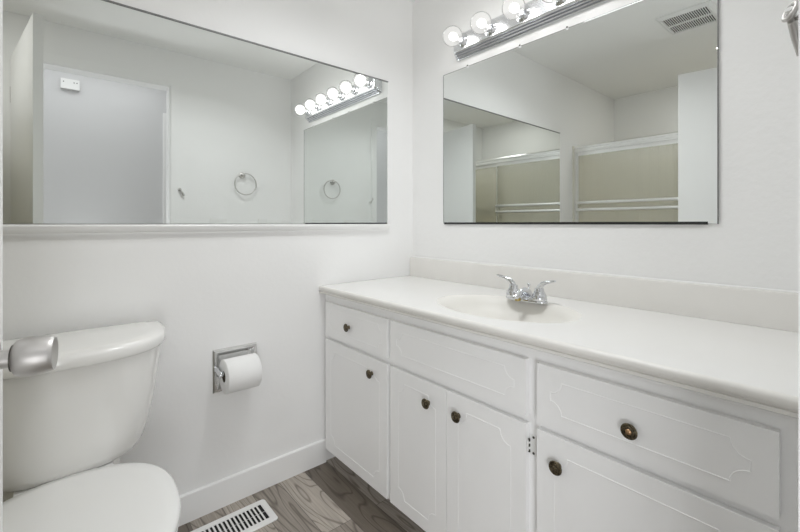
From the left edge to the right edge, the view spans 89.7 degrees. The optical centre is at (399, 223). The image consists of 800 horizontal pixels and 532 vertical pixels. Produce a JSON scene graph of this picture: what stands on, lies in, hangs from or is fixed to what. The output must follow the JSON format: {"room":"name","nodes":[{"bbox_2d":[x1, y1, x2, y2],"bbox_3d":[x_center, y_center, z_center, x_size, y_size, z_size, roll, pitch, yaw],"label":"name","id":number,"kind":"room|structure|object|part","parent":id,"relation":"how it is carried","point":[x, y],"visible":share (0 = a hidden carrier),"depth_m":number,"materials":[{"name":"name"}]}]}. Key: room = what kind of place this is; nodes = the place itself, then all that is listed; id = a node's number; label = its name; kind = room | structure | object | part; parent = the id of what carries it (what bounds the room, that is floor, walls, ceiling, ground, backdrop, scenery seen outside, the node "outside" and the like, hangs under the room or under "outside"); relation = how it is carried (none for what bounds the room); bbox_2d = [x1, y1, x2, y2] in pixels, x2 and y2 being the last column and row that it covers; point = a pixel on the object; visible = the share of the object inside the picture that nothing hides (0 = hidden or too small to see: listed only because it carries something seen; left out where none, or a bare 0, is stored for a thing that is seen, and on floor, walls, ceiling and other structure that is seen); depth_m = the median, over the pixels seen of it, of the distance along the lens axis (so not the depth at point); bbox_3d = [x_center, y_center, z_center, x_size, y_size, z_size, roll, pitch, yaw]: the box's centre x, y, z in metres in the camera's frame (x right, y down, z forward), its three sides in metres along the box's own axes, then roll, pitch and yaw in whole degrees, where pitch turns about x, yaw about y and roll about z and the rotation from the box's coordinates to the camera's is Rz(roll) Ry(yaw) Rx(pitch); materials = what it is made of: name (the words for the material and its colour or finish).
{"room":"bathroom","nodes":[
{"label":"bathroom","id":0,"kind":"room"},
{"bbox_2d":[3,0,412,494],"bbox_3d":[-0.961,-0.060,1.336,2.820,2.250,0.100,0,0,-41],"label":"wall","id":1,"kind":"structure","parent":0,"point":[209,292],"depth_m":1.56,"materials":[{"name":"paint"}]},
{"bbox_2d":[3,0,388,223],"bbox_3d":[-0.589,-0.356,1.573,1.387,0.713,0.023,0,0,-41],"label":"wall mirror","id":2,"kind":"object","parent":1,"relation":"attached to","point":[114,112],"visible":0.94,"depth_m":1.40,"materials":[{"name":"grey mirror"}]},
{"bbox_2d":[3,224,389,235],"bbox_3d":[-0.599,0.018,1.565,1.428,0.033,0.023,0,0,-41],"label":"trim","id":3,"kind":"structure","parent":1,"relation":"attached to","point":[8,229],"depth_m":1.39,"materials":[{"name":"white paint"}]},
{"bbox_2d":[213,342,256,393],"bbox_3d":[-0.609,0.551,1.518,0.164,0.160,0.078,0,0,-41],"label":"toilet paper holder","id":4,"kind":"object","parent":1,"relation":"attached to","point":[229,352],"visible":0.48,"depth_m":1.51,"materials":[{"name":"silver metal"}]},
{"bbox_3d":[-0.662,0.544,1.469,0.015,0.031,0.072,0,0,-41],"label":"arm","id":5,"kind":"part","parent":4,"relation":"part of","materials":[{"name":"silver metal"}]},
{"bbox_2d":[219,353,261,393],"bbox_3d":[-0.594,0.556,1.497,0.119,0.122,0.122,0,0,-41],"label":"toilet paper roll","id":6,"kind":"object","parent":4,"relation":"hanging from","point":[243,372],"visible":0.94,"depth_m":1.46,"materials":[{"name":"white paper"}]},
{"bbox_2d":[178,438,325,526],"bbox_3d":[-0.815,1.014,1.388,1.269,0.102,0.011,0,0,-41],"label":"baseboard","id":7,"kind":"structure","parent":1,"relation":"attached to","point":[197,503],"depth_m":1.57,"materials":[{"name":"white paint"}]},
{"bbox_2d":[178,456,425,531],"bbox_3d":[0.303,1.095,0.627,3.820,0.060,2.820,0,0,-41],"label":"floor","id":8,"kind":"structure","parent":0,"point":[329,496],"depth_m":1.51,"materials":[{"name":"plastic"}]},
{"bbox_2d":[3,320,180,531],"bbox_3d":[-0.760,0.693,0.920,0.492,0.745,0.734,0,0,-41],"label":"toilet","id":9,"kind":"object","parent":8,"relation":"on","point":[68,428],"visible":0.98,"depth_m":0.98,"materials":[{"name":"ceramic"}]},
{"bbox_3d":[-0.907,0.503,1.091,0.470,0.289,0.270,0,0,-41],"label":"tank","id":10,"kind":"part","parent":9,"relation":"part of","materials":[{"name":"ceramic"}]},
{"bbox_3d":[-0.905,0.339,1.089,0.492,0.038,0.289,0,0,-41],"label":"tank lid","id":11,"kind":"part","parent":9,"relation":"part of","materials":[{"name":"ceramic"}]},
{"bbox_3d":[-0.678,0.641,0.829,0.401,0.024,0.488,0,0,-41],"label":"seat lid","id":12,"kind":"part","parent":9,"relation":"part of","materials":[{"name":"white plastic"}]},
{"bbox_2d":[191,499,277,531],"bbox_3d":[-0.598,1.062,1.401,0.307,0.006,0.137,0,0,-41],"label":"floor vent","id":13,"kind":"object","parent":8,"relation":"in","point":[259,514],"visible":1,"depth_m":1.44,"materials":[{"name":"white metal"}]},
{"bbox_2d":[325,295,797,531],"bbox_3d":[0.355,0.688,1.373,0.564,0.755,1.547,0,0,-41],"label":"vanity cabinet","id":14,"kind":"object","parent":8,"relation":"on","point":[461,431],"visible":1,"depth_m":1.01,"materials":[{"name":"paint"}]},
{"bbox_3d":[-0.213,0.419,1.620,0.018,0.033,0.033,0,0,-41],"label":"knob","id":15,"kind":"part","parent":14,"relation":"part of","materials":[{"name":"brown metal"}]},
{"bbox_3d":[-0.182,0.414,1.609,0.018,0.143,0.432,0,0,-41],"label":"drawer","id":16,"kind":"part","parent":14,"relation":"part of","materials":[{"name":"paint"}]},
{"bbox_3d":[-0.182,0.746,1.609,0.018,0.482,0.432,0,0,-41],"label":"door","id":17,"kind":"part","parent":14,"relation":"part of","materials":[{"name":"paint"}]},
{"bbox_3d":[-0.112,0.561,1.502,0.018,0.033,0.033,0,0,-41],"label":"knob","id":18,"kind":"part","parent":14,"relation":"part of","materials":[{"name":"brown metal"}]},
{"bbox_3d":[0.058,0.746,1.329,0.018,0.482,0.270,0,0,-41],"label":"door","id":19,"kind":"part","parent":14,"relation":"part of","materials":[{"name":"paint"}]},
{"bbox_3d":[0.084,0.569,1.273,0.018,0.033,0.033,0,0,-41],"label":"knob","id":20,"kind":"part","parent":14,"relation":"part of","materials":[{"name":"brown metal"}]},
{"bbox_3d":[0.166,0.565,1.177,0.018,0.033,0.033,0,0,-41],"label":"knob","id":21,"kind":"part","parent":14,"relation":"part of","materials":[{"name":"brown metal"}]},
{"bbox_3d":[0.147,0.414,1.225,0.018,0.143,0.543,0,0,-41],"label":"false drawer","id":22,"kind":"part","parent":14,"relation":"part of","materials":[{"name":"paint"}]},
{"bbox_3d":[0.235,0.746,1.121,0.018,0.482,0.270,0,0,-41],"label":"door","id":23,"kind":"part","parent":14,"relation":"part of","materials":[{"name":"paint"}]},
{"bbox_3d":[0.366,0.571,0.942,0.018,0.033,0.033,0,0,-41],"label":"knob","id":24,"kind":"part","parent":14,"relation":"part of","materials":[{"name":"brown metal"}]},
{"bbox_2d":[319,256,797,418],"bbox_3d":[0.357,0.267,1.377,0.563,0.188,1.550,0,0,-41],"label":"countertop","id":25,"kind":"structure","parent":14,"relation":"on","point":[738,344],"depth_m":1.10,"materials":[{"name":"stone"}]},
{"bbox_2d":[437,294,581,322],"bbox_3d":[0.342,0.318,1.339,0.356,0.086,0.504,0,0,-41],"label":"sink basin","id":26,"kind":"object","parent":25,"relation":"in","point":[492,307],"depth_m":1.45,"materials":[{"name":"ceramic"}]},
{"bbox_2d":[497,274,555,303],"bbox_3d":[0.437,0.233,1.426,0.101,0.085,0.234,0,0,-41],"label":"faucet","id":27,"kind":"object","parent":25,"relation":"on","point":[524,294],"visible":1,"depth_m":1.40,"materials":[{"name":"silver metal"}]},
{"bbox_3d":[0.405,0.228,1.493,0.051,0.075,0.090,0,0,-41],"label":"lever handle","id":28,"kind":"part","parent":27,"relation":"part of","materials":[{"name":"silver metal"}]},
{"bbox_3d":[0.437,0.251,1.426,0.101,0.049,0.042,0,0,-41],"label":"spout","id":29,"kind":"part","parent":27,"relation":"part of","materials":[{"name":"silver metal"}]},
{"bbox_3d":[0.498,0.228,1.384,0.051,0.075,0.090,0,0,-41],"label":"lever handle","id":30,"kind":"part","parent":27,"relation":"part of","materials":[{"name":"silver metal"}]},
{"bbox_3d":[0.470,0.423,0.822,0.018,0.033,0.033,0,0,-41],"label":"knob","id":31,"kind":"part","parent":14,"relation":"part of","materials":[{"name":"brown metal"}]},
{"bbox_3d":[0.485,0.414,0.830,0.018,0.143,0.437,0,0,-41],"label":"drawer","id":32,"kind":"part","parent":14,"relation":"part of","materials":[{"name":"paint"}]},
{"bbox_3d":[0.485,0.746,0.830,0.018,0.482,0.437,0,0,-41],"label":"door","id":33,"kind":"part","parent":14,"relation":"part of","materials":[{"name":"paint"}]},
{"bbox_2d":[413,0,797,290],"bbox_3d":[0.609,-0.060,1.592,0.100,2.250,1.552,0,0,-41],"label":"wall","id":34,"kind":"structure","parent":0,"point":[754,242],"depth_m":1.20,"materials":[{"name":"white paint"}]},
{"bbox_2d":[443,0,609,60],"bbox_3d":[0.514,-0.828,1.512,0.150,0.120,0.926,0,0,-41],"label":"vanity light","id":35,"kind":"object","parent":34,"relation":"attached to","point":[531,16],"visible":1,"depth_m":1.63,"materials":[{"name":"silver metal"}]},
{"bbox_3d":[0.235,-0.835,1.792,0.088,0.087,0.087,0,0,-41],"label":"light bulb","id":36,"kind":"part","parent":35,"relation":"part of","materials":[{"name":"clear glass"}]},
{"bbox_2d":[456,33,467,47],"bbox_3d":[0.275,-0.835,1.826,0.023,0.066,0.066,0,0,-41],"label":"socket","id":37,"kind":"object","parent":35,"relation":"attached to","point":[462,41],"depth_m":1.81,"materials":[{"name":"silver metal"}]},
{"bbox_3d":[0.337,-0.835,1.672,0.088,0.087,0.087,0,0,-41],"label":"light bulb","id":38,"kind":"part","parent":35,"relation":"part of","materials":[{"name":"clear glass"}]},
{"bbox_2d":[484,19,496,35],"bbox_3d":[0.377,-0.835,1.706,0.023,0.066,0.066,0,0,-41],"label":"socket","id":39,"kind":"object","parent":35,"relation":"attached to","point":[490,29],"depth_m":1.70,"materials":[{"name":"silver metal"}]},
{"bbox_3d":[0.439,-0.835,1.553,0.088,0.087,0.087,0,0,-41],"label":"light bulb","id":40,"kind":"part","parent":35,"relation":"part of","materials":[{"name":"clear glass"}]},
{"bbox_2d":[515,4,529,21],"bbox_3d":[0.479,-0.835,1.587,0.023,0.066,0.066,0,0,-41],"label":"socket","id":41,"kind":"object","parent":35,"relation":"attached to","point":[523,15],"depth_m":1.58,"materials":[{"name":"silver metal"}]},
{"bbox_2d":[552,0,565,5],"bbox_3d":[0.581,-0.835,1.468,0.023,0.066,0.066,0,0,-41],"label":"socket","id":42,"kind":"object","parent":35,"relation":"attached to","point":[554,2],"depth_m":1.47,"materials":[{"name":"silver metal"}]},
{"bbox_2d":[443,0,718,224],"bbox_3d":[0.563,-0.365,1.561,0.011,0.735,1.077,0,0,-41],"label":"wall mirror","id":43,"kind":"object","parent":34,"relation":"attached to","point":[612,117],"visible":1,"depth_m":1.41,"materials":[{"name":"silver mirror"}]},
{"bbox_2d":[410,257,797,331],"bbox_3d":[0.563,0.242,1.552,0.021,0.131,1.550,0,0,-41],"label":"backsplash","id":44,"kind":"structure","parent":34,"relation":"attached to","point":[771,309],"depth_m":1.29,"materials":[{"name":"stone"}]},
{"bbox_3d":[0.496,-0.135,0.402,3.820,2.400,0.110,0,0,-41],"label":"wall","id":45,"kind":"structure","parent":0,"visible":0},
{"bbox_2d":[0,0,57,531],"bbox_3d":[-0.394,0.064,0.211,0.170,1.978,0.750,0,0,-26],"label":"door","id":46,"kind":"structure","parent":45,"relation":"in","point":[28,356],"depth_m":0.53,"materials":[{"name":"white paint"}]},
{"bbox_3d":[-0.485,0.172,0.520,0.060,0.051,0.051,0,0,-31],"label":"knob","id":47,"kind":"part","parent":46,"relation":"part of","materials":[{"name":"silver metal"}]},
{"bbox_2d":[781,0,797,55],"bbox_3d":[0.448,-0.220,0.456,0.047,0.056,0.021,0,0,-41],"label":"hook latch","id":48,"kind":"object","parent":45,"relation":"attached to","point":[790,15],"visible":0.88,"depth_m":0.45,"materials":[{"name":"silver metal"}]},
{"bbox_3d":[0.451,-0.218,0.457,0.042,0.050,0.010,0,0,-29],"label":"hook rod","id":49,"kind":"part","parent":48,"relation":"part of","materials":[{"name":"silver metal"}]},
{"bbox_2d":[798,0,799,531],"bbox_3d":[0.121,0.035,0.159,0.860,2.061,0.009,0,0,-41],"label":"trim","id":50,"kind":"structure","parent":45,"relation":"attached to","point":[798,0],"depth_m":0.41,"materials":[{"name":"white paint"}]}
]}

